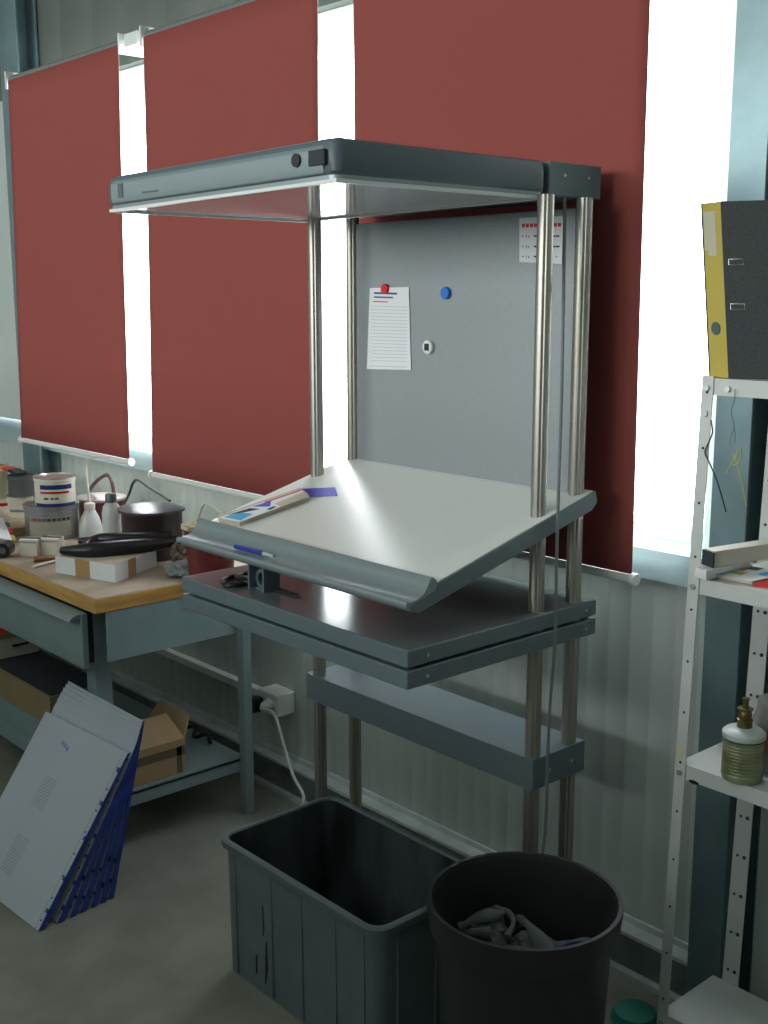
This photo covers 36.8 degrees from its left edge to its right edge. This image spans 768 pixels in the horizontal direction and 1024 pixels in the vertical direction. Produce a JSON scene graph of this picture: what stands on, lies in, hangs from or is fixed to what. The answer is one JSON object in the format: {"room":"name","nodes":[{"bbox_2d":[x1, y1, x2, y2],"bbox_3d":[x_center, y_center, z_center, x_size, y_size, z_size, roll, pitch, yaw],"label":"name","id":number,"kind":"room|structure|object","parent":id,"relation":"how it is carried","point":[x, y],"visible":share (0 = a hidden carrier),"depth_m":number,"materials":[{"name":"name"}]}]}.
{"room":"workshop","nodes":[
{"label":"workshop","id":0,"kind":"room"},
{"bbox_2d":[0,735,671,1023],"bbox_3d":[-3.024,1.676,0.298,9.460,0.200,14.000,-9,14,-41],"label":"floor","id":1,"kind":"structure","parent":0,"point":[159,951],"depth_m":2.91,"materials":[{"name":"concrete"}]},
{"bbox_2d":[0,0,59,655],"bbox_3d":[-1.433,-1.564,4.579,0.087,4.600,0.160,-9,14,-41],"label":"steel column","id":2,"kind":"structure","parent":1,"relation":"on","point":[18,21],"depth_m":4.54,"materials":[{"name":"paint"}]},
{"bbox_2d":[0,712,128,931],"bbox_3d":[-0.938,0.834,3.180,0.290,0.411,0.442,-10,15,-44],"label":"plate","id":3,"kind":"object","parent":1,"relation":"on","point":[57,793],"visible":1,"depth_m":3.15,"materials":[{"name":"grey metal"}]},
{"bbox_2d":[51,703,137,922],"bbox_3d":[-0.906,0.820,3.209,0.263,0.428,0.442,-10,15,-43],"label":"plate","id":4,"kind":"object","parent":1,"relation":"on","point":[60,912],"visible":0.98,"depth_m":3.06,"materials":[{"name":"grey metal"}]},
{"bbox_2d":[56,697,139,917],"bbox_3d":[-0.891,0.808,3.224,0.233,0.444,0.442,-10,14,-42],"label":"plate","id":5,"kind":"object","parent":1,"relation":"on","point":[112,732],"visible":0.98,"depth_m":3.12,"materials":[{"name":"grey metal"}]},
{"bbox_2d":[60,692,140,912],"bbox_3d":[-0.877,0.798,3.238,0.206,0.456,0.442,-10,14,-42],"label":"plate","id":6,"kind":"object","parent":1,"relation":"on","point":[133,734],"visible":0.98,"depth_m":3.09,"materials":[{"name":"grey plastic"}]},
{"bbox_2d":[62,687,142,907],"bbox_3d":[-0.863,0.790,3.253,0.179,0.467,0.442,-9,14,-41],"label":"plate","id":7,"kind":"object","parent":1,"relation":"on","point":[96,890],"visible":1,"depth_m":3.09,"materials":[{"name":"grey plastic"}]},
{"bbox_2d":[65,684,143,903],"bbox_3d":[-0.851,0.783,3.267,0.155,0.474,0.442,-9,14,-41],"label":"plate","id":8,"kind":"object","parent":1,"relation":"on","point":[105,885],"visible":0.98,"depth_m":3.11,"materials":[{"name":"grey plastic"}]},
{"bbox_2d":[68,681,144,899],"bbox_3d":[-0.840,0.776,3.280,0.132,0.480,0.442,-9,14,-40],"label":"plate","id":9,"kind":"object","parent":1,"relation":"on","point":[113,880],"visible":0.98,"depth_m":3.12,"materials":[{"name":"grey plastic"}]},
{"bbox_2d":[0,498,255,813],"bbox_3d":[-1.142,0.465,4.073,0.670,0.795,1.724,-9,14,-41],"label":"workbench","id":10,"kind":"object","parent":1,"relation":"on","point":[89,624],"depth_m":3.43,"materials":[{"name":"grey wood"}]},
{"bbox_2d":[0,498,7,510],"bbox_3d":[-1.520,-0.038,4.580,0.096,0.050,0.096,-9,14,-41],"label":"tin","id":11,"kind":"object","parent":10,"relation":"on","point":[3,501],"visible":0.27,"depth_m":4.54,"materials":[{"name":"beige metal"}]},
{"bbox_2d":[0,470,7,497],"bbox_3d":[-1.497,-0.114,4.539,0.048,0.111,0.048,-9,14,-41],"label":"tin","id":12,"kind":"object","parent":11,"relation":"on","point":[3,474],"visible":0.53,"depth_m":4.52,"materials":[{"name":"beige metal"}]},
{"bbox_2d":[0,540,14,557],"bbox_3d":[-1.225,0.119,3.735,0.048,0.048,0.060,0,11,0],"label":"tape roll","id":13,"kind":"object","parent":10,"relation":"on","point":[7,547],"visible":1,"depth_m":3.71,"materials":[{"name":"black plastic"}]},
{"bbox_2d":[0,517,15,540],"bbox_3d":[-1.317,0.052,3.912,0.118,0.050,0.276,-4,11,-21],"label":"catalogue","id":14,"kind":"object","parent":10,"relation":"on","point":[4,531],"visible":1,"depth_m":3.89,"materials":[{"name":"white paper"}]},
{"bbox_2d":[6,521,24,535],"bbox_3d":[-1.326,0.063,4.091,0.140,0.030,0.120,-9,14,-41],"label":"parcel","id":15,"kind":"object","parent":10,"relation":"on","point":[18,527],"visible":0.46,"depth_m":4.06,"materials":[{"name":"cardboard"}]},
{"bbox_2d":[7,494,32,516],"bbox_3d":[-1.396,-0.028,4.440,0.097,0.080,0.097,-9,14,-41],"label":"tin","id":16,"kind":"object","parent":10,"relation":"on","point":[15,507],"visible":0.65,"depth_m":4.40,"materials":[{"name":"beige metal"}]},
{"bbox_2d":[7,473,34,496],"bbox_3d":[-1.383,-0.103,4.411,0.104,0.077,0.104,-9,14,-41],"label":"tin","id":17,"kind":"object","parent":16,"relation":"on","point":[18,485],"visible":0.8,"depth_m":4.37,"materials":[{"name":"grey metal"}]},
{"bbox_2d":[0,464,28,474],"bbox_3d":[-1.492,-0.174,4.522,0.058,0.017,0.357,-9,14,-41],"label":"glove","id":18,"kind":"object","parent":17,"relation":"on","point":[13,470],"visible":1,"depth_m":4.43,"materials":[{"name":"fabric"}]},
{"bbox_2d":[19,536,42,556],"bbox_3d":[-1.145,0.111,3.755,0.062,0.057,0.053,2,11,10],"label":"box","id":19,"kind":"object","parent":10,"relation":"on","point":[28,546],"visible":0.92,"depth_m":3.73,"materials":[{"name":"beige cardboard"}]},
{"bbox_2d":[0,649,87,736],"bbox_3d":[-1.242,0.607,4.038,0.210,0.175,0.780,-9,14,-41],"label":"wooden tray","id":20,"kind":"object","parent":10,"relation":"on","point":[31,684],"visible":0.37,"depth_m":3.88,"materials":[{"name":"brown wood"}]},
{"bbox_2d":[0,628,38,658],"bbox_3d":[-1.411,0.424,4.205,0.170,0.122,0.370,-9,14,-41],"label":"box","id":21,"kind":"object","parent":20,"relation":"on","point":[11,645],"visible":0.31,"depth_m":4.07,"materials":[{"name":"beige cardboard"}]},
{"bbox_2d":[32,560,55,568],"bbox_3d":[-1.062,0.162,3.611,0.010,0.010,0.094,6,12,28],"label":"rod","id":22,"kind":"object","parent":10,"relation":"on","point":[51,561],"visible":0.88,"depth_m":3.60,"materials":[{"name":"white plastic"}]},
{"bbox_2d":[22,499,78,539],"bbox_3d":[-1.162,0.025,4.045,0.191,0.120,0.191,-9,14,-41],"label":"tin","id":23,"kind":"object","parent":10,"relation":"on","point":[39,521],"visible":0.76,"depth_m":3.97,"materials":[{"name":"beige metal"}]},
{"bbox_2d":[33,472,75,506],"bbox_3d":[-1.137,-0.078,3.996,0.144,0.099,0.144,-9,14,-41],"label":"tin","id":24,"kind":"object","parent":23,"relation":"on","point":[54,489],"visible":1,"depth_m":3.94,"materials":[{"name":"beige metal"}]},
{"bbox_2d":[40,535,63,555],"bbox_3d":[-1.081,0.109,3.770,0.062,0.057,0.053,2,11,10],"label":"box","id":25,"kind":"object","parent":10,"relation":"on","point":[49,545],"visible":0.85,"depth_m":3.75,"materials":[{"name":"beige cardboard"}]},
{"bbox_2d":[79,456,109,537],"bbox_3d":[-0.983,-0.050,3.966,0.083,0.298,0.203,-9,14,-41],"label":"wash bottle","id":26,"kind":"object","parent":10,"relation":"on","point":[90,524],"visible":0.94,"depth_m":4.00,"materials":[{"name":"white plastic"}]},
{"bbox_2d":[76,473,126,522],"bbox_3d":[-1.022,-0.045,4.177,0.182,0.211,0.182,1,11,7],"label":"lidded pot","id":27,"kind":"object","parent":10,"relation":"on","point":[98,498],"visible":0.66,"depth_m":4.12,"materials":[{"name":"grey"}]},
{"bbox_2d":[55,551,156,582],"bbox_3d":[-0.853,0.150,3.553,0.289,0.055,0.228,6,12,30],"label":"box","id":28,"kind":"object","parent":10,"relation":"on","point":[115,569],"visible":0.76,"depth_m":3.46,"materials":[{"name":"white cardboard"}]},
{"bbox_2d":[59,531,180,557],"bbox_3d":[-0.808,0.099,3.542,0.355,0.061,0.163,-1,11,-3],"label":"glove","id":29,"kind":"object","parent":28,"relation":"on","point":[119,543],"visible":0.98,"depth_m":3.52,"materials":[{"name":"black plastic"}]},
{"bbox_2d":[102,493,121,532],"bbox_3d":[-0.919,0.024,3.904,0.064,0.175,0.065,-9,14,-41],"label":"bottle","id":30,"kind":"object","parent":10,"relation":"on","point":[111,519],"visible":0.77,"depth_m":3.88,"materials":[{"name":"white plastic"}]},
{"bbox_2d":[0,690,239,806],"bbox_3d":[-1.150,0.707,4.097,0.460,0.041,1.643,-9,14,-41],"label":"shelf","id":31,"kind":"object","parent":10,"relation":"attached to","point":[205,762],"depth_m":3.62,"materials":[{"name":"metal"}]},
{"bbox_2d":[117,479,185,561],"bbox_3d":[-0.753,0.020,3.724,0.230,0.247,0.222,0,11,2],"label":"lidded pot","id":32,"kind":"object","parent":10,"relation":"on","point":[141,516],"visible":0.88,"depth_m":3.66,"materials":[{"name":"grey metal"}]},
{"bbox_2d":[133,700,189,787],"bbox_3d":[-0.736,0.704,3.537,0.229,0.168,0.216,-9,14,-41],"label":"cardboard box","id":33,"kind":"object","parent":10,"relation":"on","point":[162,747],"visible":0.64,"depth_m":3.48,"materials":[{"name":"brown cardboard"}]},
{"bbox_2d":[164,559,188,576],"bbox_3d":[-0.587,0.168,3.468,0.147,0.047,0.110,-2,11,-12],"label":"cloth","id":34,"kind":"object","parent":10,"relation":"on","point":[178,568],"visible":0.53,"depth_m":3.44,"materials":[{"name":"grey fabric"}]},
{"bbox_2d":[170,541,186,561],"bbox_3d":[-0.625,0.129,3.584,0.076,0.086,0.074,-9,14,-41],"label":"cloth","id":35,"kind":"object","parent":10,"relation":"on","point":[178,552],"visible":0.49,"depth_m":3.56,"materials":[{"name":"beige fabric"}]},
{"bbox_2d":[187,724,211,743],"bbox_3d":[-0.672,0.716,3.798,0.271,0.042,0.075,4,11,19],"label":"hose","id":36,"kind":"object","parent":10,"relation":"on","point":[195,726],"visible":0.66,"depth_m":3.76,"materials":[{"name":"black plastic"}]},
{"bbox_2d":[183,502,233,574],"bbox_3d":[-0.510,0.089,3.395,0.158,0.233,0.211,-1,11,-7],"label":"bucket","id":37,"kind":"object","parent":10,"relation":"on","point":[198,561],"visible":0.37,"depth_m":3.37,"materials":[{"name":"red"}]},
{"bbox_2d":[181,520,196,531],"bbox_3d":[-0.560,0.041,3.407,0.076,0.026,0.093,-3,11,-14],"label":"sponge","id":38,"kind":"object","parent":37,"relation":"on","point":[189,526],"visible":0.64,"depth_m":3.39,"materials":[{"name":"beige"}]},
{"bbox_2d":[260,698,305,804],"bbox_3d":[-0.270,0.814,3.467,0.105,0.334,0.630,-5,12,-26],"label":"power cable","id":39,"kind":"object","parent":1,"relation":"on","point":[265,706],"visible":0.67,"depth_m":3.57,"materials":[{"name":"white plastic"}]},
{"bbox_2d":[221,796,462,1023],"bbox_3d":[-0.076,0.954,2.682,0.359,0.342,0.584,-9,14,-41],"label":"storage bin","id":40,"kind":"object","parent":1,"relation":"on","point":[329,910],"visible":0.8,"depth_m":2.66,"materials":[{"name":"grey plastic"}]},
{"bbox_2d":[109,137,600,860],"bbox_3d":[-0.060,0.201,2.572,0.712,1.863,0.840,-9,14,-41],"label":"stand","id":41,"kind":"object","parent":1,"relation":"on","point":[460,462],"visible":0.85,"depth_m":2.48,"materials":[{"name":"grey metal"}]},
{"bbox_2d":[234,544,274,556],"bbox_3d":[-0.280,0.085,2.497,0.010,0.010,0.134,-10,15,-43],"label":"ballpoint pen","id":42,"kind":"object","parent":41,"relation":"in","point":[239,547],"visible":1,"depth_m":2.49,"materials":[{"name":"blue plastic"}]},
{"bbox_2d":[220,571,300,597],"bbox_3d":[-0.277,0.166,2.592,0.115,0.010,0.253,-9,14,-41],"label":"scissors","id":43,"kind":"object","parent":41,"relation":"on","point":[242,577],"visible":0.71,"depth_m":2.61,"materials":[{"name":"black plastic"}]},
{"bbox_2d":[218,488,309,525],"bbox_3d":[-0.277,-0.011,2.710,0.212,0.066,0.091,-5,12,-25],"label":"fan","id":44,"kind":"object","parent":41,"relation":"on","point":[244,515],"visible":1,"depth_m":2.70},
{"bbox_2d":[176,518,436,607],"bbox_3d":[-0.191,0.094,2.415,0.080,0.048,0.785,-9,14,-41],"label":"tray","id":45,"kind":"object","parent":41,"relation":"on","point":[396,587],"depth_m":2.34,"materials":[{"name":"silver metal"}]},
{"bbox_2d":[302,487,337,496],"bbox_3d":[-0.158,-0.049,2.770,0.135,0.018,0.055,5,12,25],"label":"card","id":46,"kind":"object","parent":41,"relation":"on","point":[330,491],"visible":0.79,"depth_m":2.77,"materials":[{"name":"blue"}]},
{"bbox_2d":[381,284,388,293],"bbox_3d":[0.002,-0.539,2.794,0.007,0.025,0.025,-9,14,-41],"label":"magnet","id":47,"kind":"object","parent":41,"relation":"attached to","point":[384,288],"visible":1,"depth_m":2.79,"materials":[{"name":"red plastic"}]},
{"bbox_2d":[367,287,410,369],"bbox_3d":[0.011,-0.444,2.806,0.001,0.200,0.161,-9,14,-41],"label":"paper note","id":48,"kind":"object","parent":41,"relation":"attached to","point":[389,313],"visible":1,"depth_m":2.80,"materials":[{"name":"white paper"}]},
{"bbox_2d":[182,592,595,689],"bbox_3d":[-0.007,0.227,2.611,0.556,0.036,0.779,-9,14,-41],"label":"shelf","id":49,"kind":"object","parent":41,"relation":"attached to","point":[532,642],"depth_m":2.34,"materials":[{"name":"grey metal"}]},
{"bbox_2d":[182,577,595,667],"bbox_3d":[-0.007,0.187,2.603,0.556,0.034,0.779,-9,14,-41],"label":"shelf","id":50,"kind":"object","parent":41,"relation":"attached to","point":[487,615],"depth_m":2.39,"materials":[{"name":"grey metal"}]},
{"bbox_2d":[422,340,433,353],"bbox_3d":[0.102,-0.386,2.707,0.008,0.033,0.033,-9,14,-41],"label":"magnet","id":51,"kind":"object","parent":41,"relation":"attached to","point":[427,346],"visible":1,"depth_m":2.70,"materials":[{"name":"white plastic"}]},
{"bbox_2d":[440,287,450,298],"bbox_3d":[0.140,-0.501,2.643,0.007,0.028,0.028,-9,14,-41],"label":"magnet","id":52,"kind":"object","parent":41,"relation":"attached to","point":[445,293],"visible":1,"depth_m":2.64,"materials":[{"name":"blue plastic"}]},
{"bbox_2d":[306,665,584,790],"bbox_3d":[0.121,0.495,2.786,0.174,0.070,0.777,-9,14,-41],"label":"shelf","id":53,"kind":"object","parent":41,"relation":"attached to","point":[488,739],"depth_m":2.68,"materials":[{"name":"grey metal"}]},
{"bbox_2d":[519,216,562,263],"bbox_3d":[0.327,-0.569,2.422,0.001,0.098,0.120,-9,14,-41],"label":"label","id":54,"kind":"object","parent":41,"relation":"attached to","point":[527,226],"visible":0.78,"depth_m":2.44,"materials":[{"name":"white paper"}]},
{"bbox_2d":[427,851,623,1023],"bbox_3d":[0.269,0.969,2.259,0.374,0.468,0.374,-9,14,-41],"label":"waste bin","id":55,"kind":"object","parent":1,"relation":"on","point":[481,982],"visible":1,"depth_m":2.16,"materials":[{"name":"black plastic"}]},
{"bbox_2d":[553,937,590,947],"bbox_3d":[0.364,0.852,2.228,0.077,0.070,0.089,8,13,37],"label":"rag","id":56,"kind":"object","parent":55,"relation":"in","point":[562,943],"visible":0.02,"depth_m":2.21,"materials":[{"name":"blue fabric"}]},
{"bbox_3d":[0.266,0.936,2.251,0.235,0.110,0.262,-9,14,-41],"label":"rag","id":57,"kind":"object","parent":55,"relation":"in","visible":0},
{"bbox_2d":[458,905,515,944],"bbox_3d":[0.206,0.825,2.286,0.116,0.087,0.120,-9,14,-41],"label":"rag","id":58,"kind":"object","parent":57,"relation":"on","point":[487,924],"visible":0.63,"depth_m":2.26,"materials":[{"name":"grey fabric"}]},
{"bbox_2d":[500,915,556,948],"bbox_3d":[0.292,0.847,2.236,0.109,0.081,0.179,-9,14,-41],"label":"rag","id":59,"kind":"object","parent":57,"relation":"on","point":[533,938],"visible":0.32,"depth_m":2.24,"materials":[{"name":"grey fabric"}]},
{"bbox_2d":[610,999,656,1023],"bbox_3d":[0.562,1.127,2.588,0.110,0.036,0.110,-9,14,-41],"label":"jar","id":60,"kind":"object","parent":1,"relation":"on","point":[626,1011],"visible":0.94,"depth_m":2.57,"materials":[{"name":"teal plastic"}]},
{"bbox_2d":[657,375,767,1023],"bbox_3d":[0.963,0.509,2.026,0.210,1.455,0.957,-9,14,-41],"label":"shelf unit","id":61,"kind":"object","parent":1,"relation":"on","point":[716,1000],"visible":0.85,"depth_m":2.34,"materials":[{"name":"paint"}]},
{"bbox_2d":[704,420,726,511],"bbox_3d":[0.618,-0.086,2.149,0.003,0.169,0.054,-9,14,-41],"label":"wire","id":62,"kind":"object","parent":61,"relation":"hanging from","point":[710,420],"visible":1,"depth_m":2.15,"materials":[{"name":"grey"}]},
{"bbox_2d":[694,562,751,579],"bbox_3d":[0.655,0.109,2.236,0.178,0.025,0.050,-9,14,-41],"label":"folded paper","id":63,"kind":"object","parent":61,"relation":"on","point":[704,572],"visible":0.67,"depth_m":2.20,"materials":[{"name":"white paper"}]},
{"bbox_2d":[702,539,767,567],"bbox_3d":[0.704,0.078,2.243,0.219,0.031,0.037,-6,12,-30],"label":"case","id":64,"kind":"object","parent":63,"relation":"on","point":[757,550],"visible":1,"depth_m":2.21,"materials":[{"name":"beige cardboard"}]},
{"bbox_2d":[729,389,735,445],"bbox_3d":[0.638,-0.173,2.111,0.002,0.104,0.013,-9,14,-41],"label":"wire","id":65,"kind":"object","parent":61,"relation":"hanging from","point":[734,389],"visible":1,"depth_m":2.11,"materials":[{"name":"grey"}]},
{"bbox_2d":[701,200,767,378],"bbox_3d":[0.745,-0.400,2.089,0.354,0.318,0.050,4,11,20],"label":"binder","id":66,"kind":"object","parent":61,"relation":"on","point":[734,233],"visible":0.95,"depth_m":2.11,"materials":[{"name":"yellow"}]},
{"bbox_2d":[717,560,767,583],"bbox_3d":[0.742,0.117,2.238,0.209,0.008,0.107,-9,14,-41],"label":"magazine","id":67,"kind":"object","parent":61,"relation":"on","point":[758,571],"visible":0.98,"depth_m":2.21,"materials":[{"name":"beige paper"}]},
{"bbox_2d":[731,571,745,574],"bbox_3d":[0.680,0.117,2.218,0.027,0.001,0.024,-9,14,-41],"label":"picture","id":68,"kind":"object","parent":67,"relation":"on","point":[732,572],"depth_m":2.22,"materials":[{"name":"yellow"}]},
{"bbox_2d":[745,566,763,569],"bbox_3d":[0.722,0.110,2.254,0.028,0.001,0.025,-9,14,-41],"label":"picture","id":69,"kind":"object","parent":67,"relation":"on","point":[752,567],"depth_m":2.25,"materials":[{"name":"grey"}]},
{"bbox_2d":[720,697,765,785],"bbox_3d":[0.688,0.433,2.209,0.081,0.163,0.081,-9,14,-41],"label":"oil bottle","id":70,"kind":"object","parent":61,"relation":"on","point":[743,742],"visible":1,"depth_m":2.19,"materials":[{"name":"plastic plastic"},{"name":"brass"}]},
{"bbox_2d":[752,693,767,774],"bbox_3d":[0.770,0.435,2.263,0.095,0.140,0.095,-9,14,-41],"label":"glass jar","id":71,"kind":"object","parent":61,"relation":"on","point":[760,717],"visible":0.42,"depth_m":2.24,"materials":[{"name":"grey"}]},
{"bbox_2d":[753,579,767,587],"bbox_3d":[0.775,0.130,2.177,0.166,0.006,0.084,-9,14,-41],"label":"booklet","id":72,"kind":"object","parent":61,"relation":"on","point":[763,583],"visible":1,"depth_m":2.15,"materials":[{"name":"red paper"}]},
{"bbox_2d":[686,0,767,992],"bbox_3d":[0.765,-1.129,2.235,0.140,4.600,0.084,-9,14,-41],"label":"steel column","id":73,"kind":"structure","parent":1,"relation":"on","point":[727,632],"depth_m":2.44,"materials":[{"name":"metal"}]},
{"bbox_2d":[726,448,746,505],"bbox_3d":[0.724,-0.073,2.373,0.002,0.118,0.052,-9,14,-41],"label":"wire","id":74,"kind":"object","parent":73,"relation":"attached to","point":[740,448],"visible":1,"depth_m":2.37,"materials":[{"name":"yellow"}]},
{"bbox_2d":[0,0,767,1001],"bbox_3d":[0.360,-1.237,2.817,0.200,4.600,14.000,-9,14,-41],"label":"wall","id":75,"kind":"structure","parent":0,"point":[630,668],"depth_m":3.02,"materials":[{"name":"paint"}]},
{"bbox_2d":[4,33,143,466],"bbox_3d":[-1.131,-0.934,4.308,0.154,1.440,0.947,-9,14,-41],"label":"roller blind","id":76,"kind":"object","parent":75,"relation":"attached to","point":[64,114],"visible":0.94,"depth_m":4.23,"materials":[{"name":"red fabric"}]},
{"bbox_2d":[124,30,143,50],"bbox_3d":[-0.793,-1.539,3.774,0.080,0.045,0.090,-9,14,-41],"label":"bracket","id":77,"kind":"object","parent":76,"relation":"attached to","point":[131,40],"visible":0.53,"depth_m":3.75,"materials":[{"name":"white plastic"}]},
{"bbox_2d":[155,648,261,695],"bbox_3d":[-1.177,0.446,4.714,0.029,0.026,2.430,-9,14,-41],"label":"duct","id":78,"kind":"object","parent":75,"relation":"attached to","point":[221,675],"visible":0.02,"depth_m":4.10,"materials":[{"name":"white plastic"}]},
{"bbox_2d":[258,684,294,717],"bbox_3d":[-0.351,0.614,3.763,0.078,0.075,0.106,-9,14,-41],"label":"wall socket","id":79,"kind":"object","parent":75,"relation":"attached to","point":[283,699],"visible":0.79,"depth_m":3.73,"materials":[{"name":"white plastic"}]},
{"bbox_2d":[252,695,263,712],"bbox_3d":[-0.416,0.624,3.750,0.044,0.049,0.038,-9,14,-41],"label":"plug","id":80,"kind":"object","parent":79,"relation":"attached to","point":[257,700],"visible":0.64,"depth_m":3.73,"materials":[{"name":"black plastic"}]},
{"bbox_2d":[0,417,702,586],"bbox_3d":[-1.793,-0.399,5.337,0.152,0.079,7.665,-9,14,-41],"label":"trim","id":81,"kind":"structure","parent":75,"relation":"attached to","point":[657,559],"depth_m":2.60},
{"bbox_2d":[55,655,686,995],"bbox_3d":[-1.796,0.553,5.512,0.140,0.096,7.665,-9,14,-41],"label":"baseboard","id":82,"kind":"structure","parent":75,"relation":"attached to","point":[629,953],"depth_m":3.42,"materials":[{"name":"concrete"}]},
{"bbox_2d":[112,668,687,965],"bbox_3d":[-1.836,0.499,5.465,0.048,0.028,7.665,-9,14,-41],"label":"trim","id":83,"kind":"structure","parent":75,"relation":"attached to","point":[633,928],"depth_m":3.46,"materials":[{"name":"metal"}]},
{"bbox_2d":[119,0,736,548],"bbox_3d":[-0.286,-0.795,3.585,0.090,1.350,3.196,-9,14,-41],"label":"window","id":84,"kind":"structure","parent":75,"relation":"in","point":[335,26],"depth_m":2.69,"materials":[{"name":"white glass"}]},
{"bbox_2d":[139,0,318,499],"bbox_3d":[-0.437,-0.779,3.544,0.154,1.466,0.965,-9,14,-41],"label":"roller blind","id":85,"kind":"object","parent":84,"relation":"attached to","point":[229,298],"visible":0.77,"depth_m":3.48,"materials":[{"name":"red fabric"}]},
{"bbox_2d":[353,0,649,585],"bbox_3d":[0.277,-0.632,2.754,0.154,1.466,0.950,-9,14,-41],"label":"roller blind","id":86,"kind":"object","parent":84,"relation":"attached to","point":[565,81],"visible":0.34,"depth_m":2.52,"materials":[{"name":"red fabric"}]},
{"bbox_2d":[237,771,681,1002],"bbox_3d":[-1.856,0.605,5.466,0.022,0.012,7.665,-9,14,-41],"label":"trim","id":87,"kind":"structure","parent":75,"relation":"attached to","point":[648,984],"depth_m":2.78,"materials":[{"name":"metal"}]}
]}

